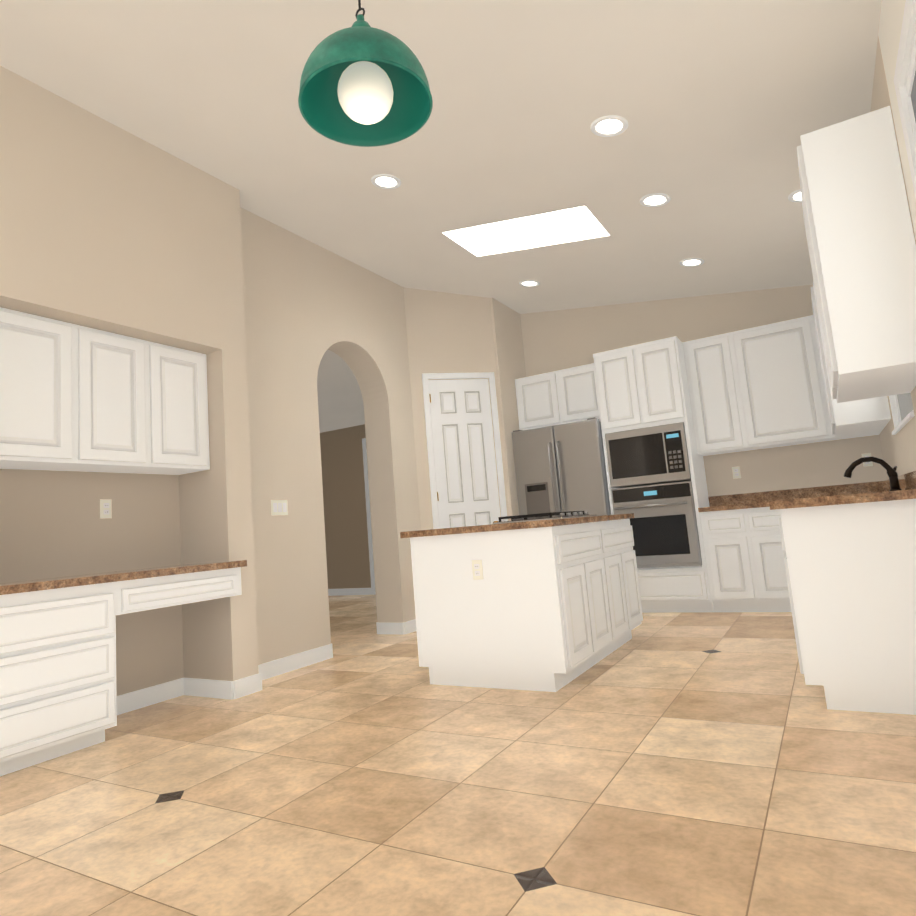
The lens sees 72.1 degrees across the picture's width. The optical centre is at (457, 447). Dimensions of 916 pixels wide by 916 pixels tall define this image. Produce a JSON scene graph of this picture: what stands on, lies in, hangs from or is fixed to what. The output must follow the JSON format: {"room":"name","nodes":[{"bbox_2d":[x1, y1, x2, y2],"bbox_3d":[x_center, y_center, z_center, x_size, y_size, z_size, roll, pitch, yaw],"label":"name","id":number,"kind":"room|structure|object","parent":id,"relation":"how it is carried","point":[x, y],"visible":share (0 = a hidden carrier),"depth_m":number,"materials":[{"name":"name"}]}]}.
{"room":"kitchen","nodes":[
{"label":"kitchen","id":0,"kind":"room"},
{"bbox_2d":[0,66,258,695],"bbox_3d":[-3.120,-0.473,1.899,0.570,3.750,5.755,-9,-8,30],"label":"wall","id":1,"kind":"structure","parent":0,"point":[106,226],"depth_m":3.76,"materials":[{"name":"paint"}]},
{"bbox_2d":[0,307,79,470],"bbox_3d":[-2.335,-0.293,3.228,0.337,0.766,0.550,-9,-8,30],"label":"upper cabinet","id":2,"kind":"object","parent":1,"relation":"attached to","point":[74,397],"depth_m":3.23,"materials":[{"name":"white wood"}]},
{"bbox_2d":[100,499,111,518],"bbox_3d":[-2.108,0.369,3.772,0.010,0.115,0.070,-9,-8,30],"label":"outlet","id":3,"kind":"object","parent":1,"relation":"attached to","point":[105,508],"visible":1,"depth_m":3.77,"materials":[{"name":"beige plastic"}]},
{"bbox_2d":[64,326,155,472],"bbox_3d":[-2.088,-0.260,3.644,0.337,0.766,0.420,-9,-8,30],"label":"upper cabinet","id":4,"kind":"object","parent":1,"relation":"attached to","point":[116,369],"depth_m":3.57,"materials":[{"name":"white wood"}]},
{"bbox_2d":[117,678,180,714],"bbox_3d":[-1.951,1.512,3.734,0.013,0.105,0.748,-9,-8,30],"label":"baseboard","id":5,"kind":"structure","parent":1,"relation":"attached to","point":[162,692],"depth_m":3.83,"materials":[{"name":"white wood"}]},
{"bbox_2d":[132,342,209,474],"bbox_3d":[-1.872,-0.230,4.009,0.337,0.766,0.430,-9,-8,30],"label":"upper cabinet","id":6,"kind":"object","parent":1,"relation":"attached to","point":[180,426],"depth_m":3.92,"materials":[{"name":"white wood"}]},
{"bbox_2d":[181,678,240,699],"bbox_3d":[-1.554,1.504,3.927,0.464,0.105,0.014,-9,-8,30],"label":"baseboard","id":7,"kind":"structure","parent":1,"relation":"attached to","point":[221,689],"depth_m":3.90,"materials":[{"name":"white wood"}]},
{"bbox_2d":[241,643,332,691],"bbox_3d":[-1.211,1.551,4.505,0.014,0.105,0.939,-9,-8,30],"label":"baseboard","id":8,"kind":"structure","parent":1,"relation":"attached to","point":[280,666],"depth_m":4.48,"materials":[{"name":"white wood"}]},
{"bbox_2d":[240,207,420,664],"bbox_3d":[-0.411,-0.083,6.641,0.300,3.750,5.295,-9,-8,30],"label":"wall","id":9,"kind":"structure","parent":0,"point":[307,304],"depth_m":5.01,"materials":[{"name":"paint"}]},
{"bbox_2d":[271,500,287,515],"bbox_3d":[-1.311,0.444,4.633,0.010,0.115,0.162,-9,-8,30],"label":"light switch","id":10,"kind":"object","parent":9,"relation":"attached to","point":[279,507],"visible":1,"depth_m":4.62,"materials":[{"name":"beige plastic"}]},
{"bbox_2d":[376,622,400,633],"bbox_3d":[0.043,1.799,7.229,0.014,0.105,3.164,-9,-8,30],"label":"baseboard","id":11,"kind":"structure","parent":9,"relation":"attached to","point":[382,627],"depth_m":5.81,"materials":[{"name":"white wood"}]},
{"bbox_2d":[320,424,370,588],"bbox_3d":[-2.832,0.319,8.217,5.525,3.750,7.200,-9,-8,30],"label":"wall","id":12,"kind":"structure","parent":0,"point":[346,529],"depth_m":10.25,"materials":[{"name":"beige paint"}]},
{"bbox_2d":[328,588,371,595],"bbox_3d":[-2.531,2.438,10.540,2.760,0.105,0.014,-9,-8,30],"label":"baseboard","id":13,"kind":"structure","parent":12,"relation":"attached to","point":[346,591],"depth_m":10.06,"materials":[{"name":"white wood"}]},
{"bbox_2d":[362,438,375,594],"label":"door frame","id":14,"kind":"structure","parent":12,"relation":"in","point":[371,560],"depth_m":9.97,"materials":[{"name":"white"}]},
{"bbox_2d":[0,0,881,432],"bbox_3d":[-2.625,-1.551,4.631,9.950,1.098,11.200,-9,-8,30],"label":"ceiling","id":15,"kind":"structure","parent":0,"point":[506,166],"depth_m":3.46,"materials":[{"name":"paint"}]},
{"bbox_2d":[298,0,432,146],"bbox_3d":[-0.319,-1.448,2.032,0.418,0.844,0.418,-9,-8,30],"label":"pendant lamp","id":16,"kind":"object","parent":15,"relation":"hanging from","point":[363,83],"visible":1,"depth_m":1.98,"materials":[{"name":"teal metal"}]},
{"bbox_2d":[371,174,400,188],"bbox_3d":[-0.477,-1.762,4.179,0.197,0.037,0.199,-9,-8,30],"label":"recessed light","id":17,"kind":"object","parent":15,"relation":"in","point":[385,181],"visible":1,"depth_m":4.17,"materials":[{"name":"white"}]},
{"bbox_2d":[519,280,539,286],"bbox_3d":[0.699,-1.602,6.161,0.197,0.037,0.199,-9,-8,30],"label":"recessed light","id":18,"kind":"object","parent":15,"relation":"in","point":[529,283],"visible":1,"depth_m":6.15,"materials":[{"name":"white"}]},
{"bbox_2d":[590,115,627,136],"bbox_3d":[0.819,-1.737,3.408,0.197,0.037,0.199,-9,-8,30],"label":"recessed light","id":19,"kind":"object","parent":15,"relation":"in","point":[609,125],"visible":1,"depth_m":3.40,"materials":[{"name":"white"}]},
{"bbox_2d":[640,193,670,206],"bbox_3d":[1.331,-1.668,4.253,0.197,0.037,0.199,-9,-8,30],"label":"recessed light","id":20,"kind":"object","parent":15,"relation":"in","point":[655,200],"visible":1,"depth_m":4.24,"materials":[{"name":"white"}]},
{"bbox_2d":[680,258,703,266],"bbox_3d":[1.998,-1.578,5.377,0.197,0.037,0.199,-9,-8,30],"label":"recessed light","id":21,"kind":"object","parent":15,"relation":"in","point":[690,262],"visible":1,"depth_m":5.37,"materials":[{"name":"white"}]},
{"bbox_2d":[788,189,801,201],"bbox_3d":[2.251,-1.632,4.078,0.197,0.037,0.199,-9,-8,30],"label":"recessed light","id":22,"kind":"object","parent":15,"relation":"in","point":[794,196],"visible":0.4,"depth_m":4.10,"materials":[{"name":"white"}]},
{"bbox_2d":[0,595,915,915],"bbox_3d":[-2.056,1.702,4.732,9.950,0.001,12.400,-9,-8,30],"label":"floor","id":23,"kind":"structure","parent":0,"point":[694,765],"depth_m":2.17,"materials":[{"name":"tile"}]},
{"bbox_2d":[0,560,246,775],"bbox_3d":[-1.897,1.099,3.391,0.552,0.825,1.468,-9,-8,30],"label":"built-in desk","id":24,"kind":"object","parent":23,"relation":"on","point":[58,696],"visible":1,"depth_m":2.99,"materials":[{"name":"white wood"}]},
{"bbox_2d":[410,515,642,691],"bbox_3d":[0.537,0.989,4.306,0.990,0.880,1.570,-9,-8,30],"label":"kitchen island","id":25,"kind":"object","parent":23,"relation":"on","point":[546,602],"depth_m":3.66,"materials":[{"name":"white wood"}]},
{"bbox_2d":[471,559,483,579],"bbox_3d":[0.112,0.715,3.670,0.070,0.115,0.010,-9,-8,30],"label":"outlet","id":26,"kind":"object","parent":25,"relation":"attached to","point":[477,565],"depth_m":3.67,"materials":[{"name":"beige plastic"}]},
{"bbox_2d":[400,513,633,538],"bbox_3d":[0.493,0.535,4.363,1.020,0.040,1.640,-9,-8,30],"label":"island countertop","id":27,"kind":"structure","parent":25,"relation":"on","point":[527,523],"depth_m":3.69,"materials":[{"name":"brown stone"}]},
{"bbox_2d":[493,511,596,524],"bbox_3d":[0.659,0.516,4.674,0.520,0.048,0.740,-9,-8,30],"label":"cooktop","id":28,"kind":"object","parent":27,"relation":"in","point":[572,514],"depth_m":4.43,"materials":[{"name":"black metal"}]},
{"bbox_2d":[512,417,610,518],"bbox_3d":[1.166,0.713,6.428,0.920,1.867,0.706,-9,-8,30],"label":"refrigerator","id":29,"kind":"object","parent":23,"relation":"on","point":[560,468],"visible":0.54,"depth_m":6.20,"materials":[{"name":"silver metal"}]},
{"bbox_2d":[593,336,713,612],"bbox_3d":[1.897,0.283,6.050,0.796,2.500,0.705,-9,-8,30],"label":"tall cabinet","id":30,"kind":"object","parent":23,"relation":"on","point":[656,475],"visible":0.96,"depth_m":5.79,"materials":[{"name":"white wood"}]},
{"bbox_2d":[604,422,701,488],"bbox_3d":[1.894,0.097,6.094,0.728,0.520,0.598,-9,-8,30],"label":"microwave","id":31,"kind":"object","parent":30,"relation":"in","point":[655,454],"depth_m":5.83,"materials":[{"name":"silver metal"}]},
{"bbox_2d":[611,480,712,568],"bbox_3d":[1.927,0.737,5.978,0.728,0.750,0.675,-9,-8,30],"label":"wall oven","id":32,"kind":"object","parent":30,"relation":"in","point":[666,527],"depth_m":5.70,"materials":[{"name":"silver metal"}]},
{"bbox_2d":[700,509,761,611],"bbox_3d":[2.489,1.008,5.691,0.371,0.880,0.617,-9,-8,30],"label":"base cabinet","id":33,"kind":"object","parent":23,"relation":"on","point":[733,585],"depth_m":5.43,"materials":[{"name":"white wood"}]},
{"bbox_2d":[698,501,769,512],"bbox_3d":[2.620,0.526,5.644,0.776,0.039,0.632,-9,-8,30],"label":"countertop","id":34,"kind":"structure","parent":33,"relation":"on","point":[757,504],"depth_m":5.44,"materials":[{"name":"brown stone"}]},
{"bbox_2d":[746,509,785,611],"bbox_3d":[2.836,0.954,5.490,0.439,0.880,0.617,-9,-8,30],"label":"base cabinet","id":35,"kind":"object","parent":23,"relation":"on","point":[766,569],"depth_m":5.29,"materials":[{"name":"white wood"}]},
{"bbox_2d":[770,501,915,714],"bbox_3d":[1.915,0.697,2.912,0.657,0.880,0.520,-9,-8,30],"label":"base cabinet","id":36,"kind":"object","parent":23,"relation":"on","point":[832,568],"depth_m":2.73,"materials":[{"name":"white wood"}]},
{"bbox_2d":[770,489,915,508],"bbox_3d":[2.548,0.334,4.117,0.672,0.039,3.352,-9,-8,30],"label":"countertop","id":37,"kind":"structure","parent":36,"relation":"on","point":[887,494],"depth_m":2.72,"materials":[{"name":"brown stone"}]},
{"bbox_2d":[843,457,902,491],"bbox_3d":[2.753,0.185,4.198,0.313,0.241,0.136,-9,-8,30],"label":"faucet","id":38,"kind":"object","parent":37,"relation":"on","point":[892,474],"depth_m":4.13,"materials":[{"name":"black metal"}]},
{"bbox_2d":[403,287,525,529],"bbox_3d":[0.169,-0.119,6.731,0.756,3.750,1.355,-9,-8,30],"label":"wall","id":39,"kind":"structure","parent":0,"point":[452,333],"depth_m":6.56,"materials":[{"name":"paint"}]},
{"bbox_2d":[401,619,416,634],"bbox_3d":[-0.367,1.665,5.928,0.015,0.105,0.494,-9,-8,30],"label":"baseboard","id":40,"kind":"structure","parent":39,"relation":"attached to","point":[407,627],"depth_m":5.77,"materials":[{"name":"white wood"}]},
{"bbox_2d":[422,372,507,528],"bbox_3d":[0.106,0.468,6.347,0.556,2.502,0.556,-9,-8,30],"label":"pantry door","id":41,"kind":"structure","parent":39,"relation":"in","point":[462,461],"depth_m":6.41,"materials":[{"name":"white wood"}]},
{"bbox_2d":[520,285,886,496],"bbox_3d":[1.855,-0.268,6.650,4.225,3.750,0.200,-9,-8,30],"label":"wall","id":42,"kind":"structure","parent":0,"point":[556,340],"depth_m":6.12,"materials":[{"name":"paint"}]},
{"bbox_2d":[515,363,600,429],"bbox_3d":[1.146,-0.513,6.766,0.983,0.580,0.350,-9,-8,30],"label":"upper cabinet","id":43,"kind":"object","parent":42,"relation":"attached to","point":[565,396],"visible":0.88,"depth_m":6.63,"materials":[{"name":"white wood"}]},
{"bbox_2d":[732,466,740,478],"bbox_3d":[2.658,0.241,6.009,0.070,0.115,0.010,-9,-8,30],"label":"electrical outlet","id":44,"kind":"object","parent":42,"relation":"attached to","point":[736,472],"visible":1,"depth_m":6.01,"materials":[{"name":"beige plastic"}]},
{"bbox_2d":[683,315,834,455],"bbox_3d":[2.754,-0.535,5.814,1.121,1.080,0.350,-9,-8,30],"label":"upper cabinet","id":45,"kind":"object","parent":42,"relation":"attached to","point":[758,387],"visible":0.98,"depth_m":5.65,"materials":[{"name":"white wood"}]},
{"bbox_2d":[710,481,885,504],"bbox_3d":[3.058,0.433,5.748,1.448,0.100,0.020,-9,-8,30],"label":"backsplash","id":46,"kind":"structure","parent":42,"relation":"attached to","point":[868,487],"depth_m":5.71,"materials":[{"name":"brown stone"}]},
{"bbox_2d":[862,453,872,466],"bbox_3d":[3.564,0.109,5.482,0.070,0.115,0.010,-9,-8,30],"label":"electrical outlet","id":47,"kind":"object","parent":42,"relation":"attached to","point":[865,464],"visible":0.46,"depth_m":5.48,"materials":[{"name":"beige plastic"}]},
{"bbox_2d":[870,0,915,479],"bbox_3d":[1.309,-0.897,1.431,0.200,3.750,9.800,-9,-8,30],"label":"wall","id":48,"kind":"structure","parent":0,"point":[899,449],"depth_m":2.60,"materials":[{"name":"paint"}]},
{"bbox_2d":[811,281,890,436],"bbox_3d":[3.039,-0.675,4.911,0.350,1.080,0.965,-9,-8,30],"label":"upper cabinet","id":49,"kind":"object","parent":48,"relation":"attached to","point":[862,418],"depth_m":4.53,"materials":[{"name":"white wood"}]},
{"bbox_2d":[797,106,915,402],"bbox_3d":[1.921,-0.827,3.026,0.350,1.080,0.930,-9,-8,30],"label":"upper cabinet","id":50,"kind":"object","parent":48,"relation":"attached to","point":[859,234],"visible":1,"depth_m":2.63,"materials":[{"name":"white wood"}]},
{"bbox_2d":[835,433,879,439],"bbox_3d":[3.380,-0.632,5.461,0.324,1.080,0.332,-9,-8,30],"label":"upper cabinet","id":51,"kind":"object","parent":48,"relation":"attached to","point":[868,434],"depth_m":5.45,"materials":[{"name":"white wood"}]},
{"bbox_2d":[882,471,915,488],"bbox_3d":[2.817,0.221,3.955,0.020,0.100,3.332,-9,-8,30],"label":"backsplash","id":52,"kind":"structure","parent":48,"relation":"attached to","point":[907,481],"depth_m":4.03,"materials":[{"name":"brown stone"}]},
{"bbox_2d":[889,393,914,434],"bbox_3d":[2.711,-0.631,3.794,0.220,1.000,1.140,-9,-8,30],"label":"window","id":53,"kind":"structure","parent":48,"relation":"in","point":[902,410],"depth_m":4.06,"materials":[{"name":"white"}]},
{"bbox_2d":[894,0,915,196],"bbox_3d":[1.396,-0.837,1.595,0.230,1.240,1.520,-9,-8,30],"label":"dining room window","id":54,"kind":"structure","parent":48,"relation":"in","point":[905,44],"depth_m":2.25,"materials":[{"name":"white"}]},
{"bbox_2d":[905,0,915,196],"bbox_3d":[1.345,-0.847,1.626,0.046,1.052,1.368,-9,-8,30],"label":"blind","id":55,"kind":"object","parent":54,"relation":"attached to","point":[910,80],"depth_m":2.23,"materials":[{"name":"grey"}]}
]}

